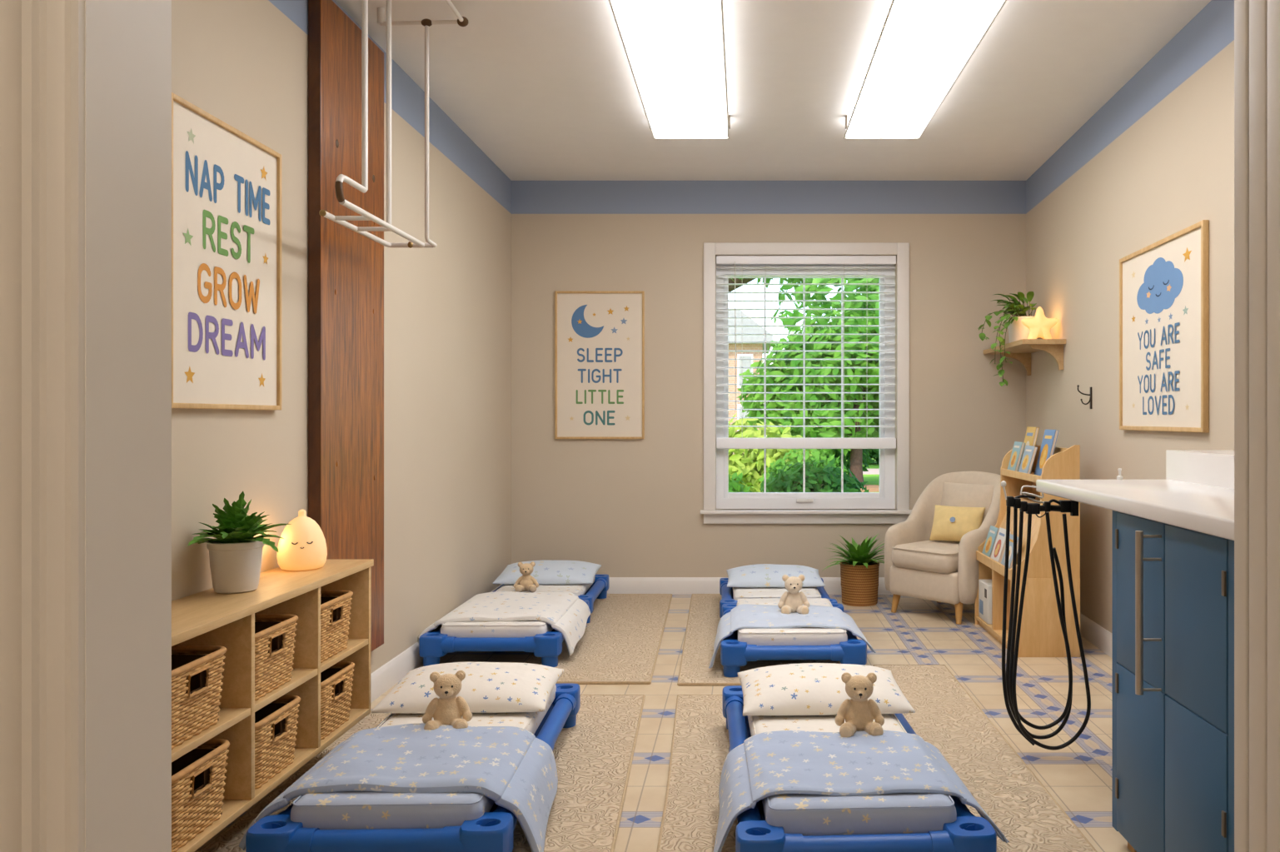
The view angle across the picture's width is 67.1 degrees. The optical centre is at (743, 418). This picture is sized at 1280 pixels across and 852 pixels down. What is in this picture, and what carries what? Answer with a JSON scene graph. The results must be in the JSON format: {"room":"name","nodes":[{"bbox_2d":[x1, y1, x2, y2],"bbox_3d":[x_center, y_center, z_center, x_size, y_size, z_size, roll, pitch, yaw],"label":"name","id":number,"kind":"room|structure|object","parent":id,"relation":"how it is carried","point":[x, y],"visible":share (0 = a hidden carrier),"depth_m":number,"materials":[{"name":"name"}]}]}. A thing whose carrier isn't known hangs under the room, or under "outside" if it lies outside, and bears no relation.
{"room":"children's room","nodes":[
{"label":"children's room","id":0,"kind":"room"},
{"bbox_2d":[206,540,264,593],"bbox_3d":[-1.378,0.400,2.600,0.141,0.138,0.141,0,0,0],"label":"pot","id":1,"kind":"object","parent":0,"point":[235,565],"depth_m":2.55,"materials":[{"name":"white ceramic"}]},
{"bbox_2d":[171,0,511,673],"bbox_3d":[-1.543,-0.195,3.607,0.150,2.610,5.285,0,0,0],"label":"wall","id":2,"kind":"structure","parent":0,"point":[447,306],"depth_m":4.08,"materials":[{"name":"beige paint"}]},
{"bbox_2d":[171,92,282,409],"bbox_3d":[-1.457,-0.425,2.708,0.022,0.800,0.585,0,0,0],"label":"framed print","id":3,"kind":"object","parent":2,"relation":"attached to","point":[226,185],"visible":0.91,"depth_m":2.69,"materials":[{"name":"paper"}]},
{"bbox_2d":[308,0,383,652],"bbox_3d":[-1.442,-0.276,3.505,0.046,2.338,0.570,0,0,0],"label":"panel","id":4,"kind":"object","parent":2,"relation":"attached to","point":[346,266],"visible":0.85,"depth_m":3.42,"materials":[{"name":"wood"}]},
{"bbox_2d":[370,583,503,702],"bbox_3d":[-1.460,1.058,3.508,0.016,0.104,5.084,0,0,0],"label":"baseboard","id":5,"kind":"structure","parent":2,"relation":"attached to","point":[387,675],"depth_m":3.99,"materials":[{"name":"white paint"}]},
{"bbox_2d":[194,594,1130,851],"bbox_3d":[0.100,1.170,2.275,4.600,0.120,7.950,0,0,0],"label":"floor","id":6,"kind":"structure","parent":0,"point":[1078,775],"depth_m":3.84,"materials":[{"name":"tile"}]},
{"bbox_2d":[171,559,373,851],"bbox_3d":[-1.348,0.789,2.227,0.238,0.641,1.913,0,0,0],"label":"cubby shelf","id":7,"kind":"object","parent":6,"relation":"on","point":[208,617],"visible":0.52,"depth_m":2.54,"materials":[{"name":"brown wood"}]},
{"bbox_2d":[171,645,226,749],"bbox_3d":[-1.344,0.638,2.185,0.211,0.176,0.278,0,0,0],"label":"wicker basket","id":8,"kind":"object","parent":7,"relation":"on","point":[196,676],"visible":0.47,"depth_m":2.21,"materials":[{"name":"wicker"}]},
{"bbox_2d":[171,738,229,851],"bbox_3d":[-1.344,0.869,2.200,0.211,0.176,0.278,0,0,0],"label":"wicker basket","id":9,"kind":"object","parent":7,"relation":"on","point":[198,776],"visible":0.46,"depth_m":2.21,"materials":[{"name":"wicker"}]},
{"bbox_2d":[187,491,291,593],"bbox_3d":[-1.345,0.332,2.570,0.241,0.274,0.284,0,0,-27],"label":"potted succulent","id":10,"kind":"object","parent":7,"relation":"on","point":[236,555],"visible":1,"depth_m":2.55,"materials":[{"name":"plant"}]},
{"bbox_2d":[254,614,298,700],"bbox_3d":[-1.344,0.638,2.555,0.211,0.176,0.278,0,0,0],"label":"wicker basket","id":11,"kind":"object","parent":7,"relation":"on","point":[275,635],"visible":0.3,"depth_m":2.57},
{"bbox_2d":[254,695,300,789],"bbox_3d":[-1.344,0.869,2.570,0.211,0.176,0.278,0,0,0],"label":"wicker basket","id":12,"kind":"object","parent":7,"relation":"on","point":[276,723],"visible":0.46,"depth_m":2.58,"materials":[{"name":"wicker"}]},
{"bbox_2d":[276,509,327,570],"bbox_3d":[-1.376,0.377,2.985,0.143,0.184,0.143,0,0,0],"label":"night light","id":13,"kind":"object","parent":7,"relation":"on","point":[303,546],"visible":0.99,"depth_m":2.94,"materials":[{"name":"beige plastic"}]},
{"bbox_2d":[320,590,353,662],"bbox_3d":[-1.344,0.638,2.930,0.211,0.176,0.278,0,0,0],"label":"wicker basket","id":14,"kind":"object","parent":7,"relation":"on","point":[335,605],"visible":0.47,"depth_m":2.95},
{"bbox_2d":[320,661,354,739],"bbox_3d":[-1.344,0.869,2.945,0.211,0.176,0.278,0,0,0],"label":"wicker basket","id":15,"kind":"object","parent":7,"relation":"on","point":[336,680],"visible":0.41,"depth_m":2.96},
{"bbox_2d":[199,694,645,851],"bbox_3d":[-0.851,1.103,2.575,1.109,0.012,2.457,0,0,0],"label":"rug","id":16,"kind":"object","parent":6,"relation":"on","point":[594,756],"visible":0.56,"depth_m":2.93,"materials":[{"name":"carpet"}]},
{"bbox_2d":[245,683,580,851],"bbox_3d":[-0.875,1.036,2.845,0.608,0.148,1.250,0,0,-2],"label":"cot","id":17,"kind":"object","parent":16,"relation":"on","point":[493,831],"visible":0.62,"depth_m":2.24,"materials":[{"name":"blue plastic"}]},
{"bbox_2d":[290,791,494,829],"bbox_3d":[-0.866,0.961,2.515,0.458,0.085,0.460,0,0,-2],"label":"mattress","id":18,"kind":"object","parent":17,"relation":"on","point":[347,809],"visible":0.35,"depth_m":2.29,"materials":[{"name":"fabric"}]},
{"bbox_2d":[239,722,557,851],"bbox_3d":[-0.867,0.990,2.559,0.735,0.200,0.487,0,0,-2],"label":"blanket","id":19,"kind":"object","parent":18,"relation":"on","point":[510,766],"visible":0.98,"depth_m":2.50,"materials":[{"name":"fabric"}]},
{"bbox_2d":[422,670,472,729],"bbox_3d":[-0.869,0.833,2.807,0.141,0.172,0.116,0,0,-13],"label":"teddy bear","id":20,"kind":"object","parent":19,"relation":"on","point":[449,709],"visible":0.88,"depth_m":2.80},
{"bbox_2d":[376,684,556,734],"bbox_3d":[-0.882,0.963,3.074,0.458,0.081,0.653,0,0,-2],"label":"mattress","id":21,"kind":"object","parent":17,"relation":"on","point":[530,721],"visible":0.1,"depth_m":2.94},
{"bbox_2d":[371,662,563,713],"bbox_3d":[-0.884,0.870,3.133,0.530,0.105,0.370,0,0,-2],"label":"pillow","id":22,"kind":"object","parent":21,"relation":"on","point":[487,687],"visible":0.88,"depth_m":3.02,"materials":[{"name":"fabric"}]},
{"bbox_2d":[418,599,589,667],"bbox_3d":[-1.123,1.036,4.643,0.620,0.148,0.885,0,0,0],"label":"cot","id":23,"kind":"object","parent":6,"relation":"on","point":[432,645],"visible":0.49,"depth_m":4.21,"materials":[{"name":"blue plastic"}]},
{"bbox_2d":[440,620,552,637],"bbox_3d":[-1.123,0.961,4.640,0.470,0.085,0.750,0,0,0],"label":"mattress","id":24,"kind":"object","parent":23,"relation":"on","point":[520,628],"visible":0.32,"depth_m":4.27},
{"bbox_2d":[417,591,590,655],"bbox_3d":[-1.117,0.976,4.618,0.702,0.177,0.664,0,0,0],"label":"blanket","id":25,"kind":"object","parent":24,"relation":"on","point":[567,614],"visible":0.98,"depth_m":4.53,"materials":[{"name":"fabric"}]},
{"bbox_2d":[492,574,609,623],"bbox_3d":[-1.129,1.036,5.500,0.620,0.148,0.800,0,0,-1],"label":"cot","id":26,"kind":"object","parent":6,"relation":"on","point":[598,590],"visible":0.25,"depth_m":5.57,"materials":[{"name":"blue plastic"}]},
{"bbox_2d":[494,576,595,596],"bbox_3d":[-1.129,0.972,5.497,0.470,0.063,0.665,0,0,-1],"label":"mattress","id":27,"kind":"object","parent":26,"relation":"on","point":[576,589],"visible":0.14,"depth_m":5.30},
{"bbox_2d":[513,561,538,592],"bbox_3d":[-1.178,0.861,5.188,0.135,0.158,0.107,0,0,-8],"label":"teddy bear","id":28,"kind":"object","parent":27,"relation":"on","point":[525,582],"visible":0.99,"depth_m":5.18},
{"bbox_2d":[492,559,601,584],"bbox_3d":[-1.129,0.887,5.547,0.560,0.106,0.358,0,0,-1],"label":"pillow","id":29,"kind":"object","parent":27,"relation":"on","point":[545,571],"visible":0.83,"depth_m":5.43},
{"bbox_2d":[524,593,672,684],"bbox_3d":[-0.686,1.103,4.985,0.598,0.012,1.993,0,0,0],"label":"rug","id":30,"kind":"object","parent":6,"relation":"on","point":[620,643],"visible":0.63,"depth_m":4.66,"materials":[{"name":"carpet"}]},
{"bbox_2d":[677,593,840,685],"bbox_3d":[0.070,1.103,4.975,0.790,0.012,2.014,0,0,0],"label":"rug","id":31,"kind":"object","parent":6,"relation":"on","point":[704,618],"visible":0.37,"depth_m":4.46,"materials":[{"name":"carpet"}]},
{"bbox_2d":[719,577,837,617],"bbox_3d":[0.175,1.036,5.385,0.620,0.148,0.790,0,0,-1],"label":"cot","id":32,"kind":"object","parent":31,"relation":"on","point":[727,596],"visible":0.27,"depth_m":5.32,"materials":[{"name":"blue plastic"}]},
{"bbox_2d":[732,587,821,600],"bbox_3d":[0.175,0.972,5.383,0.470,0.063,0.655,0,0,-1],"label":"mattress","id":33,"kind":"object","parent":32,"relation":"on","point":[738,592],"visible":0.27,"depth_m":5.16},
{"bbox_2d":[726,563,825,587],"bbox_3d":[0.173,0.890,5.443,0.540,0.099,0.360,0,0,-1],"label":"pillow","id":34,"kind":"object","parent":33,"relation":"on","point":[759,575],"visible":0.97,"depth_m":5.32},
{"bbox_2d":[720,602,866,677],"bbox_3d":[0.207,1.036,4.513,0.625,0.148,0.925,0,0,-1],"label":"cot","id":35,"kind":"object","parent":31,"relation":"on","point":[734,654],"visible":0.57,"depth_m":4.06,"materials":[{"name":"blue plastic"}]},
{"bbox_2d":[737,597,847,645],"bbox_3d":[0.207,0.961,4.510,0.475,0.085,0.790,0,0,-1],"label":"mattress","id":36,"kind":"object","parent":35,"relation":"on","point":[799,635],"visible":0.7,"depth_m":4.12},
{"bbox_2d":[708,603,875,668],"bbox_3d":[0.205,0.989,4.399,0.735,0.187,0.510,0,0,-1],"label":"blanket","id":37,"kind":"object","parent":36,"relation":"on","point":[745,615],"visible":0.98,"depth_m":4.34,"materials":[{"name":"fabric"}]},
{"bbox_2d":[777,574,809,614],"bbox_3d":[0.236,0.827,4.486,0.149,0.182,0.123,0,0,-3],"label":"teddy bear","id":38,"kind":"object","parent":37,"relation":"on","point":[793,600],"visible":0.97,"depth_m":4.48},
{"bbox_2d":[822,534,884,606],"bbox_3d":[0.687,0.901,5.722,0.456,0.417,0.419,0,0,39],"label":"potted plant","id":39,"kind":"object","parent":6,"relation":"on","point":[859,574],"visible":0.97,"depth_m":5.65,"materials":[{"name":"wicker"}]},
{"bbox_2d":[656,664,1097,851],"bbox_3d":[0.317,1.103,2.805,1.163,0.012,2.916,0,0,0],"label":"rug","id":40,"kind":"object","parent":6,"relation":"on","point":[946,717],"visible":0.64,"depth_m":3.01,"materials":[{"name":"carpet"}]},
{"bbox_2d":[722,685,996,851],"bbox_3d":[0.257,1.036,2.825,0.608,0.148,1.272,0,0,-3],"label":"cot","id":41,"kind":"object","parent":40,"relation":"on","point":[968,833],"visible":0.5,"depth_m":2.22,"materials":[{"name":"blue plastic"}]},
{"bbox_2d":[747,713,906,736],"bbox_3d":[0.246,0.963,3.053,0.458,0.081,0.653,0,0,-3],"label":"mattress","id":42,"kind":"object","parent":41,"relation":"on","point":[758,724],"visible":0.02,"depth_m":2.89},
{"bbox_2d":[737,662,915,715],"bbox_3d":[0.253,0.870,3.114,0.530,0.104,0.370,0,0,-3],"label":"pillow","id":43,"kind":"object","parent":42,"relation":"on","point":[802,689],"visible":0.88,"depth_m":3.00,"materials":[{"name":"fabric"}]},
{"bbox_2d":[762,792,956,836],"bbox_3d":[0.273,0.961,2.495,0.458,0.085,0.460,0,0,-3],"label":"mattress","id":44,"kind":"object","parent":41,"relation":"on","point":[897,813],"visible":0.38,"depth_m":2.27,"materials":[{"name":"fabric"}]},
{"bbox_2d":[713,730,1009,851],"bbox_3d":[0.271,0.990,2.538,0.730,0.184,0.464,0,0,-3],"label":"blanket","id":45,"kind":"object","parent":44,"relation":"on","point":[765,764],"visible":1,"depth_m":2.50,"materials":[{"name":"fabric"}]},
{"bbox_2d":[834,672,884,737],"bbox_3d":[0.337,0.831,2.776,0.144,0.175,0.118,0,0,1],"label":"teddy bear","id":46,"kind":"object","parent":45,"relation":"on","point":[859,713],"visible":1,"depth_m":2.77},
{"bbox_2d":[884,471,1000,624],"bbox_3d":[1.177,0.714,5.472,0.599,0.799,0.594,0,0,-43],"label":"armchair","id":47,"kind":"object","parent":6,"relation":"on","point":[916,566],"visible":0.73,"depth_m":5.37,"materials":[{"name":"beige fabric"}]},
{"bbox_2d":[891,540,960,573],"bbox_3d":[1.133,0.778,5.431,0.480,0.128,0.408,0,0,-43],"label":"seat cushion","id":48,"kind":"object","parent":47,"relation":"on","point":[908,556],"depth_m":5.28,"materials":[{"name":"beige fabric"}]},
{"bbox_2d":[929,504,985,541],"bbox_3d":[1.214,0.606,5.466,0.300,0.200,0.133,0,0,33],"label":"cushion","id":49,"kind":"object","parent":47,"relation":"on","point":[950,523],"visible":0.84,"depth_m":5.43,"materials":[{"name":"yellow fabric"}]},
{"bbox_2d":[974,444,1080,657],"bbox_3d":[1.403,0.618,4.805,0.317,0.985,0.720,0,0,0],"label":"book display","id":50,"kind":"object","parent":6,"relation":"on","point":[1041,632],"visible":0.6,"depth_m":4.45,"materials":[{"name":"brown wood"}]},
{"bbox_2d":[978,579,991,624],"bbox_3d":[1.359,0.961,5.020,0.212,0.200,0.200,0,0,0],"label":"storage box","id":51,"kind":"object","parent":50,"relation":"on","point":[984,585],"visible":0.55,"depth_m":4.99,"materials":[{"name":"white"}]},
{"bbox_2d":[981,525,999,557],"bbox_3d":[1.305,0.658,5.055,0.066,0.167,0.150,0,0,0],"label":"picture book","id":52,"kind":"object","parent":50,"relation":"on","point":[993,532],"visible":0.85,"depth_m":5.04,"materials":[{"name":"paper"}]},
{"bbox_2d":[985,536,991,552],"bbox_3d":[1.293,0.668,5.055,0.027,0.087,0.090,0,0,0],"label":"picture","id":53,"kind":"object","parent":52,"relation":"attached to","point":[988,541],"depth_m":5.05,"materials":[{"name":"orange"}]},
{"bbox_2d":[976,615,1008,646],"bbox_3d":[1.399,1.071,4.808,0.301,0.018,0.679,0,0,0],"label":"shelf","id":54,"kind":"object","parent":50,"relation":"attached to","point":[995,630],"depth_m":4.80,"materials":[{"name":"brown wood"}]},
{"bbox_2d":[976,556,1010,579],"bbox_3d":[1.399,0.749,4.808,0.303,0.018,0.679,0,0,0],"label":"shelf","id":55,"kind":"object","parent":50,"relation":"on","point":[996,569],"depth_m":4.80,"materials":[{"name":"brown wood"}]},
{"bbox_2d":[990,527,1011,563],"bbox_3d":[1.307,0.653,4.880,0.068,0.177,0.150,0,0,0],"label":"picture book","id":56,"kind":"object","parent":50,"relation":"on","point":[998,549],"visible":0.81,"depth_m":4.86,"materials":[{"name":"paper"}]},
{"bbox_2d":[994,539,1001,557],"bbox_3d":[1.294,0.664,4.880,0.028,0.092,0.090,0,0,0],"label":"picture","id":57,"kind":"object","parent":56,"relation":"attached to","point":[998,544],"depth_m":4.88},
{"bbox_2d":[1001,533,1018,568],"bbox_3d":[1.305,0.658,4.680,0.066,0.167,0.150,0,0,0],"label":"picture book","id":58,"kind":"object","parent":50,"relation":"on","point":[1011,536],"visible":0.38,"depth_m":4.66,"materials":[{"name":"paper"}]},
{"bbox_2d":[1004,545,1011,562],"bbox_3d":[1.293,0.668,4.680,0.027,0.087,0.090,0,0,0],"label":"picture","id":59,"kind":"object","parent":58,"relation":"attached to","point":[1010,546],"depth_m":4.66,"materials":[{"name":"paper"}]},
{"bbox_2d":[1007,441,1025,471],"bbox_3d":[1.441,0.207,5.070,0.058,0.164,0.140,0,0,0],"label":"picture book","id":60,"kind":"object","parent":50,"relation":"on","point":[1018,449],"visible":0.86,"depth_m":5.04,"materials":[{"name":"paper"}]},
{"bbox_2d":[1011,451,1016,467],"bbox_3d":[1.429,0.218,5.070,0.023,0.085,0.084,0,0,0],"label":"picture","id":61,"kind":"object","parent":60,"relation":"attached to","point":[1013,456],"depth_m":5.06,"materials":[{"name":"orange"}]},
{"bbox_2d":[1018,445,1037,473],"bbox_3d":[1.441,0.215,4.860,0.057,0.149,0.150,0,0,0],"label":"picture book","id":62,"kind":"object","parent":50,"relation":"on","point":[1029,453],"visible":0.86,"depth_m":4.83,"materials":[{"name":"paper"}]},
{"bbox_2d":[1021,454,1028,469],"bbox_3d":[1.429,0.224,4.860,0.022,0.077,0.090,0,0,0],"label":"picture","id":63,"kind":"object","parent":62,"relation":"attached to","point":[1025,458],"depth_m":4.86,"materials":[{"name":"paper"}]},
{"bbox_2d":[1017,426,1039,471],"bbox_3d":[1.497,0.168,5.040,0.069,0.243,0.155,0,0,0],"label":"picture book","id":64,"kind":"object","parent":50,"relation":"on","point":[1030,439],"visible":0.31,"depth_m":5.02,"materials":[{"name":"paper"}]},
{"bbox_2d":[1034,429,1059,475],"bbox_3d":[1.498,0.173,4.740,0.071,0.232,0.165,0,0,0],"label":"picture book","id":65,"kind":"object","parent":50,"relation":"on","point":[1050,436],"visible":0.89,"depth_m":4.73,"materials":[{"name":"paper"}]},
{"bbox_2d":[1039,443,1048,468],"bbox_3d":[1.485,0.189,4.740,0.030,0.122,0.099,0,0,0],"label":"picture","id":66,"kind":"object","parent":65,"relation":"attached to","point":[1043,455],"depth_m":4.74,"materials":[{"name":"paper"}]},
{"bbox_2d":[1112,510,1234,851],"bbox_3d":[1.238,0.672,1.900,0.674,0.875,1.200,0,0,0],"label":"base cabinet","id":67,"kind":"object","parent":6,"relation":"on","point":[1173,586],"visible":0.69,"depth_m":2.14,"materials":[{"name":"blue paint"}]},
{"bbox_2d":[511,180,1025,577],"bbox_3d":[0.166,-0.195,6.130,3.268,2.610,0.160,0,0,0],"label":"wall","id":68,"kind":"structure","parent":0,"point":[628,507],"depth_m":6.05,"materials":[{"name":"beige paint"}]},
{"bbox_2d":[554,290,644,438],"bbox_3d":[-0.907,-0.334,6.039,0.563,0.932,0.022,0,0,0],"label":"framed print","id":69,"kind":"object","parent":68,"relation":"attached to","point":[600,335],"visible":1,"depth_m":6.04,"materials":[{"name":"paper"}]},
{"bbox_2d":[607,577,892,594],"bbox_3d":[0.164,1.058,6.042,3.232,0.104,0.016,0,0,0],"label":"baseboard","id":70,"kind":"structure","parent":68,"relation":"attached to","point":[674,585],"depth_m":6.03,"materials":[{"name":"white paint"}]},
{"bbox_2d":[700,242,911,523],"bbox_3d":[0.395,-0.220,6.085,1.336,1.770,0.180,0,0,0],"label":"window","id":71,"kind":"structure","parent":68,"relation":"in","point":[885,498],"depth_m":6.04,"materials":[{"name":"white paint"}]},
{"bbox_2d":[716,255,896,448],"bbox_3d":[0.395,-0.416,6.080,1.140,1.223,0.064,0,0,0],"label":"window blind","id":72,"kind":"object","parent":71,"relation":"attached to","point":[721,443],"visible":1,"depth_m":6.06,"materials":[{"name":"plastic"}]},
{"bbox_2d":[334,0,1211,180],"bbox_3d":[0.100,-1.575,2.275,4.600,0.150,7.950,0,0,0],"label":"ceiling","id":73,"kind":"structure","parent":0,"point":[546,90],"depth_m":4.32,"materials":[{"name":"paint"}]},
{"bbox_2d":[318,0,468,248],"bbox_3d":[-1.177,-1.069,2.999,0.337,0.862,1.220,0,0,0],"label":"rack","id":74,"kind":"object","parent":73,"relation":"hanging from","point":[461,21],"visible":1,"depth_m":3.25,"materials":[{"name":"white metal"}]},
{"bbox_2d":[608,0,730,139],"bbox_3d":[-0.267,-1.464,3.680,0.400,0.072,2.440,0,0,0],"label":"ceiling light","id":75,"kind":"object","parent":73,"relation":"attached to","point":[674,47],"visible":1,"depth_m":3.86,"materials":[{"name":"paint"}]},
{"bbox_2d":[843,0,1006,139],"bbox_3d":[0.705,-1.464,3.680,0.400,0.072,2.440,0,0,0],"label":"ceiling light","id":76,"kind":"object","parent":73,"relation":"attached to","point":[921,47],"visible":1,"depth_m":3.86,"materials":[{"name":"paint"}]},
{"bbox_2d":[1025,0,1234,633],"bbox_3d":[1.760,-0.195,3.575,0.150,2.610,5.360,0,0,2],"label":"wall","id":77,"kind":"structure","parent":0,"point":[1155,161],"depth_m":4.39,"materials":[{"name":"beige paint"}]},
{"bbox_2d":[983,338,1065,375],"bbox_3d":[1.647,-0.345,5.617,0.271,0.166,0.855,0,0,0],"label":"wall shelf","id":78,"kind":"object","parent":77,"relation":"attached to","point":[1021,351],"visible":0.96,"depth_m":5.31,"materials":[{"name":"brown wood"}]},
{"bbox_2d":[977,291,1037,386],"bbox_3d":[1.544,-0.460,5.605,0.376,0.561,0.403,0,0,0],"label":"trailing plant","id":79,"kind":"object","parent":78,"relation":"on","point":[1017,331],"visible":0.9,"depth_m":5.55,"materials":[{"name":"green plant"}]},
{"bbox_2d":[1021,306,1058,338],"bbox_3d":[1.638,-0.523,5.300,0.201,0.190,0.062,0,0,7],"label":"lamp","id":80,"kind":"object","parent":78,"relation":"on","point":[1039,326],"visible":0.88,"depth_m":5.27,"materials":[{"name":"yellow"}]},
{"bbox_2d":[1076,384,1091,408],"bbox_3d":[1.697,-0.105,4.771,0.071,0.120,0.022,0,0,2],"label":"coat hook","id":81,"kind":"object","parent":77,"relation":"attached to","point":[1078,385],"visible":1,"depth_m":4.77,"materials":[{"name":"metal"}]},
{"bbox_2d":[1080,612,1112,657],"bbox_3d":[1.674,1.058,3.502,0.016,0.104,5.069,0,0,2],"label":"baseboard","id":82,"kind":"structure","parent":77,"relation":"attached to","point":[1093,632],"depth_m":4.65,"materials":[{"name":"white paint"}]},
{"bbox_2d":[1035,449,1234,540],"bbox_3d":[1.296,0.168,2.050,0.733,0.132,2.000,0,0,0],"label":"countertop","id":83,"kind":"structure","parent":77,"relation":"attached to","point":[1197,493],"depth_m":2.59,"materials":[{"name":"stone"}]},
{"bbox_2d":[1006,494,1078,517],"bbox_3d":[0.953,0.276,2.962,0.225,0.085,0.224,0,0,0],"label":"holder","id":84,"kind":"object","parent":83,"relation":"attached to","point":[1064,505],"visible":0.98,"depth_m":3.05,"materials":[{"name":"black plastic"}]},
{"bbox_2d":[1001,480,1006,499],"bbox_3d":[0.832,0.231,3.060,0.021,0.061,0.014,0,0,0],"label":"plug","id":85,"kind":"object","parent":84,"relation":"attached to","point":[1003,483],"visible":1,"depth_m":3.06,"materials":[{"name":"white plastic"}]},
{"bbox_2d":[1001,506,1035,745],"bbox_3d":[0.905,0.675,3.155,0.099,0.792,0.062,0,0,0],"label":"hose","id":86,"kind":"object","parent":84,"relation":"hanging from","point":[1008,520],"visible":0.85,"depth_m":3.16,"materials":[{"name":"black rubber"}]},
{"bbox_2d":[1020,485,1044,503],"bbox_3d":[0.925,0.244,3.060,0.083,0.059,0.005,0,0,0],"label":"lead","id":87,"kind":"object","parent":84,"relation":"hanging from","point":[1023,486],"visible":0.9,"depth_m":3.06,"materials":[{"name":"plastic"}]},
{"bbox_2d":[1005,508,1072,739],"bbox_3d":[0.971,0.674,3.135,0.220,0.771,0.062,0,0,0],"label":"hose","id":88,"kind":"object","parent":84,"relation":"hanging from","point":[1059,729],"visible":0.88,"depth_m":3.13,"materials":[{"name":"black rubber"}]},
{"bbox_2d":[1009,511,1072,729],"bbox_3d":[0.970,0.659,3.110,0.209,0.723,0.062,0,0,0],"label":"hose","id":89,"kind":"object","parent":84,"relation":"hanging from","point":[1061,718],"visible":0.98,"depth_m":3.11,"materials":[{"name":"black rubber"}]},
{"bbox_2d":[1011,513,1090,750],"bbox_3d":[0.997,0.692,3.085,0.255,0.772,0.062,0,0,0],"label":"hose","id":90,"kind":"object","parent":84,"relation":"hanging from","point":[1078,733],"visible":1,"depth_m":3.08,"materials":[{"name":"black rubber"}]},
{"bbox_2d":[1116,468,1122,479],"bbox_3d":[1.190,0.177,3.030,0.018,0.036,0.018,0,0,0],"label":"peg","id":91,"kind":"object","parent":83,"relation":"on","point":[1119,476],"visible":1,"depth_m":3.03,"materials":[{"name":"white plastic"}]},
{"bbox_2d":[1119,219,1209,432],"bbox_3d":[1.685,-0.332,3.886,0.024,0.768,0.862,0,0,2],"label":"framed print","id":92,"kind":"object","parent":77,"relation":"attached to","point":[1164,284],"visible":1,"depth_m":3.80,"materials":[{"name":"paper"}]},
{"bbox_3d":[0.150,-0.195,0.905,4.300,2.610,0.120,0,0,0],"label":"wall","id":93,"kind":"structure","parent":0,"visible":0},
{"bbox_2d":[0,0,171,851],"bbox_3d":[-0.626,0.030,0.896,0.095,2.160,0.146,0,0,0],"label":"door frame","id":94,"kind":"structure","parent":93,"relation":"attached to","point":[128,42],"depth_m":0.84,"materials":[{"name":"paint"}]},
{"bbox_2d":[1234,0,1279,851],"bbox_3d":[0.500,0.050,0.906,0.036,2.120,0.126,0,0,0],"label":"door frame","id":95,"kind":"structure","parent":93,"relation":"attached to","point":[1257,22],"depth_m":0.91,"materials":[{"name":"paint"}]},
{"label":"outside","id":96,"kind":"structure","parent":0,"visible":0},
{"bbox_2d":[751,457,879,488],"bbox_3d":[10.000,1.810,48.175,100.000,0.200,83.650,0,0,0],"label":"lawn","id":97,"kind":"structure","parent":96,"point":[871,479],"depth_m":27.89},
{"bbox_2d":[728,472,752,492],"bbox_3d":[-0.744,1.247,15.167,1.967,1.070,1.400,0,0,-22],"label":"shrub","id":98,"kind":"object","parent":97,"relation":"on","point":[734,486],"visible":0.04,"depth_m":15.02,"materials":[{"name":"green plant"}]},
{"bbox_2d":[728,309,772,460],"bbox_3d":[-3.625,-1.290,41.000,9.550,6.000,7.000,0,0,0],"label":"house","id":99,"kind":"structure","parent":97,"relation":"on","point":[739,321],"depth_m":37.94,"materials":[{"name":"brick"}]},
{"bbox_2d":[728,413,814,492],"bbox_3d":[-0.042,0.848,20.493,3.104,1.932,2.110,0,0,-11],"label":"shrub","id":100,"kind":"object","parent":97,"relation":"on","point":[745,463],"visible":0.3,"depth_m":19.95,"materials":[{"name":"green plant"}]},
{"bbox_2d":[758,448,848,491],"bbox_3d":[1.212,1.160,18.797,1.852,1.234,1.300,0,0,0],"label":"shrub","id":101,"kind":"object","parent":97,"relation":"on","point":[817,455],"visible":0.16,"depth_m":18.67,"materials":[{"name":"green plant"}]},
{"bbox_2d":[728,278,879,338],"bbox_3d":[0.404,-0.510,13.389,7.555,4.512,1.816,0,0,-7],"label":"tree","id":102,"kind":"object","parent":97,"relation":"on","point":[786,321],"visible":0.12,"depth_m":13.24,"materials":[{"name":"green plant"}]},
{"bbox_2d":[736,303,879,492],"bbox_3d":[2.761,-0.506,23.590,5.793,4.484,3.680,0,0,0],"label":"shade tree","id":103,"kind":"object","parent":97,"relation":"on","point":[856,455],"visible":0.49,"depth_m":22.44,"materials":[{"name":"green plant"}]},
{"bbox_2d":[760,458,869,492],"bbox_3d":[1.220,1.221,16.611,1.866,1.087,1.272,0,0,0],"label":"shrub","id":104,"kind":"object","parent":97,"relation":"on","point":[826,479],"visible":0.55,"depth_m":16.31,"materials":[{"name":"green plant"}]},
{"bbox_2d":[766,433,871,474],"bbox_3d":[1.931,0.845,25.464,2.942,1.993,1.956,0,0,0],"label":"shrub","id":105,"kind":"object","parent":97,"relation":"on","point":[847,464],"visible":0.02,"depth_m":25.03,"materials":[{"name":"green plant"}]},
{"bbox_2d":[845,437,879,464],"bbox_3d":[6.154,0.890,36.065,6.737,2.132,4.367,0,0,0],"label":"shrub","id":106,"kind":"object","parent":97,"relation":"on","point":[873,453],"visible":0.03,"depth_m":34.84,"materials":[{"name":"green plant"}]},
{"bbox_2d":[862,468,879,474],"bbox_3d":[16.700,1.700,30.500,26.600,0.020,3.000,0,0,0],"label":"path","id":107,"kind":"structure","parent":97,"relation":"on","point":[871,471],"depth_m":30.13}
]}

